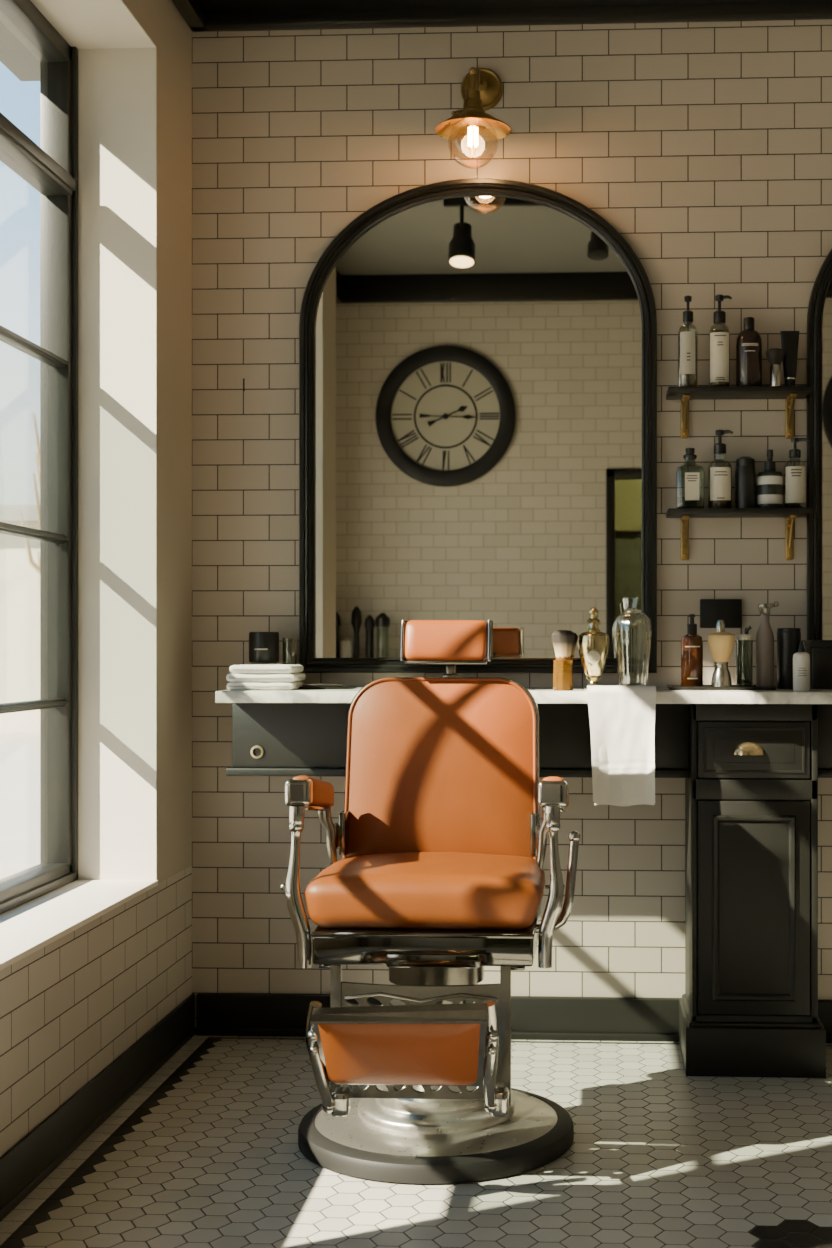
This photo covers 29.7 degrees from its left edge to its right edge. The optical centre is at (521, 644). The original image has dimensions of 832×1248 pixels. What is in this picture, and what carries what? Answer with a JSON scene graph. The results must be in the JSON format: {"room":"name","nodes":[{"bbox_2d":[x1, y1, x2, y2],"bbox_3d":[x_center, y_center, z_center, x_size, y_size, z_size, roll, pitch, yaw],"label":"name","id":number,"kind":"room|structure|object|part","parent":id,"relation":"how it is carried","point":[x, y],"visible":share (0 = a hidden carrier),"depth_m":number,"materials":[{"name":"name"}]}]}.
{"room":"salon","nodes":[
{"label":"salon","id":0,"kind":"room"},
{"bbox_2d":[0,0,191,1156],"bbox_3d":[-1.425,-0.510,2.094,0.665,3.500,5.400,0,0,3],"label":"wall","id":1,"kind":"structure","parent":0,"point":[72,1006],"depth_m":4.25,"materials":[{"name":"paint"}]},
{"bbox_2d":[0,20,39,80],"bbox_3d":[-1.433,-1.667,2.985,0.160,0.098,2.980,0,0,3],"label":"trim","id":2,"kind":"structure","parent":1,"relation":"attached to","point":[14,54],"depth_m":4.30,"materials":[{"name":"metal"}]},
{"bbox_2d":[0,0,77,913],"bbox_3d":[-1.286,-0.489,3.318,0.100,2.247,1.811,0,0,3],"label":"window","id":3,"kind":"structure","parent":1,"relation":"in","point":[51,168],"depth_m":4.18,"materials":[{"name":"metal"}]},
{"bbox_2d":[0,880,157,970],"bbox_3d":[-1.151,0.642,3.311,0.249,0.014,1.819,0,0,3],"label":"windowsill","id":4,"kind":"object","parent":1,"relation":"attached to","point":[33,925],"depth_m":3.70,"materials":[{"name":"white paint"}]},
{"bbox_2d":[30,0,156,879],"bbox_3d":[-1.154,-0.511,3.311,0.244,2.291,1.919,0,0,3],"label":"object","id":5,"kind":"structure","parent":1,"relation":"attached to","point":[117,59],"depth_m":4.21,"materials":[{"name":"paint"}]},
{"bbox_2d":[0,993,195,1221],"bbox_3d":[-1.023,1.080,3.325,0.014,0.120,2.500,0,0,3],"label":"baseboard","id":6,"kind":"structure","parent":1,"relation":"attached to","point":[42,1150],"depth_m":3.62,"materials":[{"name":"black paint"}]},
{"bbox_2d":[0,1034,831,1247],"bbox_3d":[0.519,1.200,1.145,4.777,0.120,7.300,0,0,3],"label":"floor","id":7,"kind":"structure","parent":0,"point":[205,1153],"depth_m":3.37,"materials":[{"name":"tile"}]},
{"bbox_2d":[280,620,579,1183],"bbox_3d":[-0.193,0.540,3.444,0.644,1.200,0.954,0,0,0],"label":"barber chair","id":8,"kind":"object","parent":7,"relation":"on","point":[440,838],"visible":1,"depth_m":3.38,"materials":[{"name":"orange leather"}]},
{"bbox_3d":[-0.497,0.516,3.329,0.038,0.016,0.016,0,0,3],"label":"knob","id":9,"kind":"part","parent":8,"relation":"part of","materials":[{"name":"silver metal"}]},
{"bbox_3d":[-0.474,0.512,3.308,0.055,0.341,0.031,0,0,3],"label":"arm post","id":10,"kind":"part","parent":8,"relation":"part of","materials":[{"name":"silver metal"}]},
{"bbox_3d":[-0.468,0.330,3.498,0.051,0.096,0.300,0,0,3],"label":"armrest","id":11,"kind":"part","parent":8,"relation":"part of","materials":[{"name":"orange leather"}]},
{"bbox_3d":[-0.468,0.365,3.486,0.035,0.042,0.278,0,0,3],"label":"arm rail","id":12,"kind":"part","parent":8,"relation":"part of","materials":[{"name":"silver metal"}]},
{"bbox_3d":[-0.233,0.779,3.038,0.338,0.186,0.129,0,0,3],"label":"footrest frame","id":13,"kind":"part","parent":8,"relation":"part of","materials":[{"name":"silver metal"}]},
{"bbox_3d":[-0.213,0.824,3.253,0.341,0.227,0.065,0,0,3],"label":"lattice panel","id":14,"kind":"part","parent":8,"relation":"part of","materials":[{"name":"silver metal"}]},
{"bbox_3d":[-0.203,0.539,3.477,0.512,0.132,0.415,0,0,3],"label":"seat","id":15,"kind":"part","parent":8,"relation":"part of","materials":[{"name":"orange leather"}]},
{"bbox_3d":[-0.198,0.642,3.474,0.468,0.080,0.440,0,0,3],"label":"seat frame","id":16,"kind":"part","parent":8,"relation":"part of","materials":[{"name":"silver metal"}]},
{"bbox_3d":[-0.192,0.302,3.729,0.456,0.442,0.120,0,0,3],"label":"backrest","id":17,"kind":"part","parent":8,"relation":"part of","materials":[{"name":"orange leather"}]},
{"bbox_3d":[-0.181,0.042,3.733,0.195,0.009,0.042,0,0,3],"label":"headrest rail","id":18,"kind":"part","parent":8,"relation":"part of","materials":[{"name":"silver metal"}]},
{"bbox_3d":[-0.173,0.104,3.799,0.040,0.155,0.021,0,0,3],"label":"headrest post","id":19,"kind":"part","parent":8,"relation":"part of","materials":[{"name":"silver metal"}]},
{"bbox_3d":[0.061,0.508,3.281,0.054,0.339,0.031,0,0,3],"label":"arm post","id":20,"kind":"part","parent":8,"relation":"part of","materials":[{"name":"silver metal"}]},
{"bbox_3d":[0.073,0.365,3.459,0.041,0.042,0.278,0,0,3],"label":"arm rail","id":21,"kind":"part","parent":8,"relation":"part of","materials":[{"name":"silver metal"}]},
{"bbox_3d":[0.073,0.330,3.471,0.057,0.096,0.300,0,0,3],"label":"armrest","id":22,"kind":"part","parent":8,"relation":"part of","materials":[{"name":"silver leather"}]},
{"bbox_3d":[0.078,0.536,3.460,0.097,0.209,0.020,0,0,3],"label":"lever","id":23,"kind":"part","parent":8,"relation":"part of","materials":[{"name":"silver metal"}]},
{"bbox_3d":[0.117,0.426,3.458,0.026,0.027,0.026,0,0,3],"label":"knob","id":24,"kind":"part","parent":8,"relation":"part of","materials":[{"name":"silver metal"}]},
{"bbox_2d":[679,704,825,1077],"bbox_3d":[0.625,0.647,4.283,0.368,0.986,0.367,0,0,3],"label":"vanity cabinet","id":25,"kind":"object","parent":7,"relation":"on","point":[748,1007],"visible":0.85,"depth_m":4.13,"materials":[{"name":"black paint"}]},
{"bbox_3d":[0.599,0.273,4.111,0.084,0.034,0.022,0,0,3],"label":"cup pull","id":26,"kind":"part","parent":25,"relation":"part of","materials":[{"name":"gold metal"}]},
{"bbox_3d":[0.615,0.278,4.134,0.294,0.148,0.025,0,0,3],"label":"drawer","id":27,"kind":"part","parent":25,"relation":"part of","materials":[{"name":"black paint"}]},
{"bbox_3d":[0.615,0.696,4.134,0.294,0.566,0.025,0,0,3],"label":"door","id":28,"kind":"part","parent":25,"relation":"part of","materials":[{"name":"black paint"}]},
{"bbox_2d":[192,19,831,1026],"bbox_3d":[0.808,-0.510,4.585,4.345,3.500,0.200,0,0,3],"label":"wall","id":29,"kind":"structure","parent":0,"point":[706,146],"depth_m":4.52,"materials":[{"name":"tile"}]},
{"bbox_2d":[226,703,689,777],"bbox_3d":[-0.173,0.257,4.391,1.269,0.206,0.281,0,0,3],"label":"drawer unit","id":30,"kind":"object","parent":29,"relation":"attached to","point":[269,739],"visible":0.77,"depth_m":4.28,"materials":[{"name":"black paint"}]},
{"bbox_3d":[-0.728,0.294,4.288,0.036,0.036,0.005,0,0,3],"label":"ring pull","id":31,"kind":"part","parent":30,"relation":"part of","materials":[{"name":"gold metal"}]},
{"bbox_2d":[435,67,510,147],"bbox_3d":[-0.132,-1.494,4.362,0.209,0.358,0.339,0,0,3],"label":"wall sconce","id":32,"kind":"object","parent":29,"relation":"attached to","point":[481,88],"visible":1,"depth_m":4.34,"materials":[{"name":"gold metal"}]},
{"bbox_3d":[-0.135,-1.440,4.297,0.209,0.045,0.209,0,0,3],"label":"lamp shade","id":33,"kind":"part","parent":32,"relation":"part of","materials":[{"name":"gold metal"}]},
{"bbox_3d":[-0.135,-1.441,4.297,0.024,0.033,0.023,0,0,3],"label":"bulb stem","id":34,"kind":"part","parent":32,"relation":"part of","materials":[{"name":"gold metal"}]},
{"bbox_2d":[462,88,484,112],"bbox_3d":[-0.135,-1.493,4.297,0.068,0.072,0.068,0,0,3],"label":"socket","id":35,"kind":"object","parent":32,"relation":"attached to","point":[472,102],"depth_m":4.28,"materials":[{"name":"gold metal"}]},
{"bbox_3d":[-0.126,-1.575,4.397,0.022,0.126,0.214,0,0,5],"label":"arm","id":36,"kind":"part","parent":32,"relation":"part of","materials":[{"name":"gold metal"}]},
{"bbox_2d":[299,178,656,672],"bbox_3d":[-0.129,-0.633,4.515,1.036,1.428,0.032,0,0,3],"label":"wall mirror","id":37,"kind":"object","parent":29,"relation":"attached to","point":[478,356],"visible":1,"depth_m":4.52,"materials":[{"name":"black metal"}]},
{"bbox_2d":[172,0,831,31],"bbox_3d":[0.840,-2.027,3.232,3.745,0.466,2.500,0,0,3],"label":"trim","id":38,"kind":"structure","parent":29,"relation":"attached to","point":[200,15],"depth_m":4.49,"materials":[{"name":"black wood"}]},
{"bbox_2d":[196,993,831,1043],"bbox_3d":[0.910,1.080,4.468,3.729,0.120,0.024,0,0,3],"label":"baseboard","id":39,"kind":"structure","parent":29,"relation":"attached to","point":[271,1015],"depth_m":4.51,"materials":[{"name":"black paint"}]},
{"bbox_2d":[215,687,831,703],"bbox_3d":[0.976,0.138,4.250,3.554,0.031,0.448,0,0,3],"label":"countertop","id":40,"kind":"structure","parent":29,"relation":"attached to","point":[542,695],"depth_m":4.07,"materials":[{"name":"stone"}]},
{"bbox_2d":[227,681,303,689],"bbox_3d":[-0.702,0.110,4.279,0.183,0.023,0.176,0,0,3],"label":"folded towel","id":41,"kind":"object","parent":40,"relation":"on","point":[232,685],"visible":0.88,"depth_m":4.20,"materials":[{"name":"fabric"}]},
{"bbox_2d":[226,673,305,681],"bbox_3d":[-0.701,0.088,4.279,0.188,0.024,0.176,0,0,3],"label":"folded towel","id":42,"kind":"object","parent":41,"relation":"on","point":[232,677],"visible":0.97,"depth_m":4.20,"materials":[{"name":"fabric"}]},
{"bbox_2d":[229,664,303,672],"bbox_3d":[-0.699,0.065,4.278,0.173,0.024,0.175,0,0,3],"label":"folded towel","id":43,"kind":"object","parent":42,"relation":"on","point":[246,668],"visible":0.98,"depth_m":4.20,"materials":[{"name":"fabric"}]},
{"bbox_2d":[249,632,278,663],"bbox_3d":[-0.733,0.042,4.432,0.085,0.159,0.086,0,0,3],"label":"jar","id":44,"kind":"object","parent":43,"relation":"on","point":[263,646],"visible":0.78,"depth_m":4.40,"materials":[{"name":"black glass"}]},
{"bbox_2d":[282,638,296,664],"bbox_3d":[-0.664,0.051,4.459,0.043,0.142,0.043,0,0,3],"label":"drinking glass","id":45,"kind":"object","parent":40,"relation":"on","point":[282,638],"visible":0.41,"depth_m":4.46,"materials":[{"name":"clear glass"}]},
{"bbox_2d":[298,685,355,688],"bbox_3d":[-0.551,0.118,4.358,0.155,0.007,0.150,0,0,3],"label":"tray","id":46,"kind":"object","parent":40,"relation":"on","point":[343,686],"visible":0.67,"depth_m":4.29,"materials":[{"name":"black plastic"}]},
{"bbox_2d":[302,683,342,686],"bbox_3d":[-0.552,0.111,4.323,0.115,0.008,0.020,0,0,3],"label":"razor","id":47,"kind":"object","parent":46,"relation":"on","point":[303,684],"visible":1,"depth_m":4.31,"materials":[{"name":"silver metal"}]},
{"bbox_2d":[552,630,574,690],"bbox_3d":[0.110,0.041,4.180,0.062,0.162,0.062,0,0,3],"label":"brush","id":48,"kind":"object","parent":40,"relation":"on","point":[562,640],"visible":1,"depth_m":4.16,"materials":[{"name":"brown wood"}]},
{"bbox_3d":[0.110,0.081,4.180,0.050,0.083,0.050,0,0,25],"label":"handle","id":49,"kind":"part","parent":48,"relation":"part of","materials":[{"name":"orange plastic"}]},
{"bbox_2d":[578,607,608,690],"bbox_3d":[0.192,0.010,4.184,0.086,0.224,0.090,0,0,3],"label":"decanter","id":50,"kind":"object","parent":40,"relation":"on","point":[593,644],"visible":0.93,"depth_m":4.16,"materials":[{"name":"gold glass"}]},
{"bbox_2d":[587,685,655,806],"bbox_3d":[0.261,0.263,4.100,0.179,0.312,0.134,0,0,3],"label":"hand towel","id":51,"kind":"object","parent":40,"relation":"hanging from","point":[622,718],"visible":1,"depth_m":4.05,"materials":[{"name":"fabric"}]},
{"bbox_2d":[614,597,651,685],"bbox_3d":[0.298,-0.004,4.200,0.103,0.251,0.101,0,0,3],"label":"decanter","id":52,"kind":"object","parent":40,"relation":"on","point":[625,612],"visible":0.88,"depth_m":4.19,"materials":[{"name":"clear glass"}]},
{"bbox_2d":[666,685,775,689],"bbox_3d":[0.545,0.117,4.298,0.285,0.010,0.200,0,0,3],"label":"tray","id":53,"kind":"object","parent":40,"relation":"on","point":[670,687],"visible":0.8,"depth_m":4.20,"materials":[{"name":"black metal"}]},
{"bbox_2d":[681,614,702,685],"bbox_3d":[0.469,0.016,4.302,0.061,0.203,0.061,0,0,3],"label":"pump bottle","id":54,"kind":"object","parent":53,"relation":"on","point":[691,643],"visible":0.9,"depth_m":4.28,"materials":[{"name":"orange glass"}]},
{"bbox_2d":[714,620,724,669],"bbox_3d":[0.555,0.024,4.358,0.035,0.187,0.035,0,0,3],"label":"spray bottle","id":55,"kind":"object","parent":53,"relation":"on","point":[720,625],"visible":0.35,"depth_m":4.35,"materials":[{"name":"silver metal"}]},
{"bbox_2d":[708,632,734,685],"bbox_3d":[0.543,0.041,4.248,0.074,0.153,0.074,0,0,3],"label":"brush","id":56,"kind":"object","parent":53,"relation":"on","point":[721,644],"visible":0.96,"depth_m":4.23,"materials":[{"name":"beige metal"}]},
{"bbox_3d":[0.543,0.082,4.248,0.057,0.072,0.057,0,0,3],"label":"handle","id":57,"kind":"part","parent":56,"relation":"part of","materials":[{"name":"silver metal"}]},
{"bbox_2d":[736,626,752,686],"bbox_3d":[0.613,0.032,4.295,0.048,0.171,0.048,0,0,3],"label":"bottle","id":58,"kind":"object","parent":53,"relation":"on","point":[744,671],"visible":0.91,"depth_m":4.28,"materials":[{"name":"green glass"}]},
{"bbox_3d":[0.613,-0.021,4.295,0.048,0.017,0.048,0,0,3],"label":"lid","id":59,"kind":"part","parent":58,"relation":"part of","materials":[{"name":"silver metal"}]},
{"bbox_3d":[0.622,-0.038,4.293,0.021,0.031,0.012,0,0,21],"label":"spout","id":60,"kind":"part","parent":58,"relation":"part of","materials":[{"name":"black plastic"}]},
{"bbox_2d":[756,601,778,686],"bbox_3d":[0.677,-0.002,4.319,0.059,0.239,0.050,0,0,35],"label":"spray bottle","id":61,"kind":"object","parent":53,"relation":"on","point":[764,636],"visible":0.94,"depth_m":4.30,"materials":[{"name":"grey plastic"}]},
{"bbox_2d":[777,628,800,688],"bbox_3d":[0.743,0.037,4.338,0.067,0.169,0.067,0,0,3],"label":"canister","id":62,"kind":"object","parent":40,"relation":"on","point":[788,639],"visible":0.9,"depth_m":4.31,"materials":[{"name":"black plastic"}]},
{"bbox_3d":[0.743,-0.041,4.338,0.065,0.012,0.065,0,0,3],"label":"lid","id":63,"kind":"part","parent":62,"relation":"part of","materials":[{"name":"black plastic"}]},
{"bbox_2d":[793,641,809,690],"bbox_3d":[0.745,0.056,4.158,0.045,0.132,0.046,0,0,3],"label":"dropper bottle","id":64,"kind":"object","parent":40,"relation":"on","point":[801,659],"visible":1,"depth_m":4.14,"materials":[{"name":"grey plastic"}]},
{"bbox_2d":[805,640,831,688],"bbox_3d":[0.845,0.054,4.353,0.094,0.136,0.144,0,0,3],"label":"storage box","id":65,"kind":"object","parent":40,"relation":"on","point":[820,651],"visible":0.88,"depth_m":4.29,"materials":[{"name":"black plastic"}]},
{"bbox_3d":[0.845,-0.004,4.353,0.094,0.020,0.144,0,0,3],"label":"lid","id":66,"kind":"part","parent":65,"relation":"part of","materials":[{"name":"black plastic"}]},
{"bbox_2d":[700,599,741,627],"bbox_3d":[0.573,-0.091,4.491,0.120,0.083,0.010,0,0,3],"label":"power outlet","id":67,"kind":"object","parent":29,"relation":"attached to","point":[729,611],"visible":0.98,"depth_m":4.49,"materials":[{"name":"black plastic"}]},
{"bbox_2d":[666,386,811,438],"bbox_3d":[0.612,-0.658,4.425,0.400,0.130,0.139,0,0,3],"label":"wall shelf","id":68,"kind":"object","parent":29,"relation":"attached to","point":[790,393],"visible":1,"depth_m":4.40,"materials":[{"name":"black paint"}]},
{"bbox_2d":[678,295,697,386],"bbox_3d":[0.471,-0.857,4.426,0.057,0.267,0.058,0,0,3],"label":"pump bottle","id":69,"kind":"object","parent":68,"relation":"on","point":[687,339],"visible":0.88,"depth_m":4.40,"materials":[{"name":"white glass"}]},
{"bbox_2d":[709,294,731,385],"bbox_3d":[0.560,-0.858,4.422,0.060,0.269,0.060,0,0,-43],"label":"pump bottle","id":70,"kind":"object","parent":68,"relation":"on","point":[719,341],"visible":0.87,"depth_m":4.40,"materials":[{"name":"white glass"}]},
{"bbox_2d":[736,317,761,385],"bbox_3d":[0.643,-0.825,4.418,0.074,0.203,0.075,0,0,3],"label":"shampoo bottle","id":71,"kind":"object","parent":68,"relation":"on","point":[749,341],"visible":0.89,"depth_m":4.39,"materials":[{"name":"black plastic"}]},
{"bbox_2d":[766,348,784,385],"bbox_3d":[0.716,-0.779,4.405,0.054,0.112,0.054,0,0,3],"label":"brush","id":72,"kind":"object","parent":68,"relation":"on","point":[775,356],"visible":0.88,"depth_m":4.39,"materials":[{"name":"silver metal"}]},
{"bbox_3d":[0.716,-0.757,4.405,0.031,0.068,0.031,0,0,3],"label":"handle","id":73,"kind":"part","parent":72,"relation":"part of","materials":[{"name":"silver metal"}]},
{"bbox_2d":[780,331,798,385],"bbox_3d":[0.761,-0.807,4.428,0.041,0.168,0.036,0,0,44],"label":"tube","id":74,"kind":"object","parent":68,"relation":"on","point":[789,339],"visible":0.98,"depth_m":4.42,"materials":[{"name":"black plastic"}]},
{"bbox_2d":[666,508,811,559],"bbox_3d":[0.612,-0.313,4.425,0.400,0.139,0.139,0,0,3],"label":"wall shelf","id":75,"kind":"object","parent":29,"relation":"attached to","point":[684,514],"visible":1,"depth_m":4.40,"materials":[{"name":"black paint"}]},
{"bbox_2d":[676,448,703,507],"bbox_3d":[0.477,-0.471,4.426,0.080,0.176,0.082,0,0,3],"label":"bottle","id":76,"kind":"object","parent":75,"relation":"on","point":[691,499],"visible":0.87,"depth_m":4.39,"materials":[{"name":"green glass"}]},
{"bbox_2d":[708,430,732,507],"bbox_3d":[0.563,-0.496,4.422,0.071,0.227,0.069,0,0,3],"label":"pump bottle","id":77,"kind":"object","parent":75,"relation":"on","point":[719,476],"visible":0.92,"depth_m":4.40,"materials":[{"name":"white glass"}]},
{"bbox_2d":[735,456,755,507],"bbox_3d":[0.633,-0.458,4.419,0.060,0.150,0.060,0,0,3],"label":"bottle","id":78,"kind":"object","parent":75,"relation":"on","point":[745,474],"visible":0.9,"depth_m":4.39,"materials":[{"name":"black plastic"}]},
{"bbox_3d":[0.633,-0.519,4.419,0.054,0.027,0.054,0,0,3],"label":"lid","id":79,"kind":"part","parent":78,"relation":"part of","materials":[{"name":"black plastic"}]},
{"bbox_2d":[757,450,782,507],"bbox_3d":[0.703,-0.468,4.420,0.075,0.170,0.075,0,0,3],"label":"dispenser","id":80,"kind":"object","parent":75,"relation":"on","point":[770,481],"visible":0.94,"depth_m":4.39,"materials":[{"name":"black"}]},
{"bbox_2d":[784,438,808,502],"bbox_3d":[0.772,-0.484,4.411,0.063,0.203,0.063,0,0,-40],"label":"pump bottle","id":81,"kind":"object","parent":75,"relation":"on","point":[795,476],"visible":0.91,"depth_m":4.39,"materials":[{"name":"white plastic"}]},
{"bbox_2d":[807,249,831,639],"bbox_3d":[1.318,-0.632,4.443,1.003,1.423,0.032,0,0,3],"label":"wall mirror","id":82,"kind":"object","parent":29,"relation":"attached to","point":[819,315],"visible":0.91,"depth_m":4.46,"materials":[{"name":"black metal"}]},
{"bbox_2d":[822,280,831,639],"bbox_3d":[1.319,-0.632,4.455,0.918,1.337,0.005,0,0,3],"label":"mirror glass","id":83,"kind":"object","parent":82,"relation":"attached to","point":[827,285],"depth_m":4.47,"materials":[{"name":"silver mirror"}]},
{"bbox_2d":[818,704,831,777],"bbox_3d":[1.756,0.257,4.304,1.922,0.206,0.261,0,0,3],"label":"drawer unit","id":84,"kind":"object","parent":29,"relation":"attached to","point":[824,710],"visible":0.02,"depth_m":4.23,"materials":[{"name":"black paint"}]},
{"label":"outside","id":85,"kind":"structure","parent":0,"visible":0},
{"bbox_2d":[0,732,39,877],"bbox_3d":[-20.187,1.465,15.548,38.123,0.150,100.000,0,0,3],"label":"ground","id":86,"kind":"structure","parent":85,"point":[19,751],"depth_m":13.95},
{"bbox_2d":[0,505,39,731],"bbox_3d":[-11.309,-0.410,29.122,19.100,3.600,8.600,0,0,3],"label":"building","id":87,"kind":"structure","parent":86,"relation":"on","point":[19,581],"depth_m":24.95,"materials":[{"name":"grey stone"}]},
{"bbox_2d":[20,413,39,577],"bbox_3d":[-5.660,-0.935,19.083,0.867,4.653,0.927,0,0,-36],"label":"tree","id":88,"kind":"object","parent":86,"relation":"on","point":[32,563],"visible":0.11,"depth_m":18.96,"materials":[{"name":"beige plant"}]}
]}

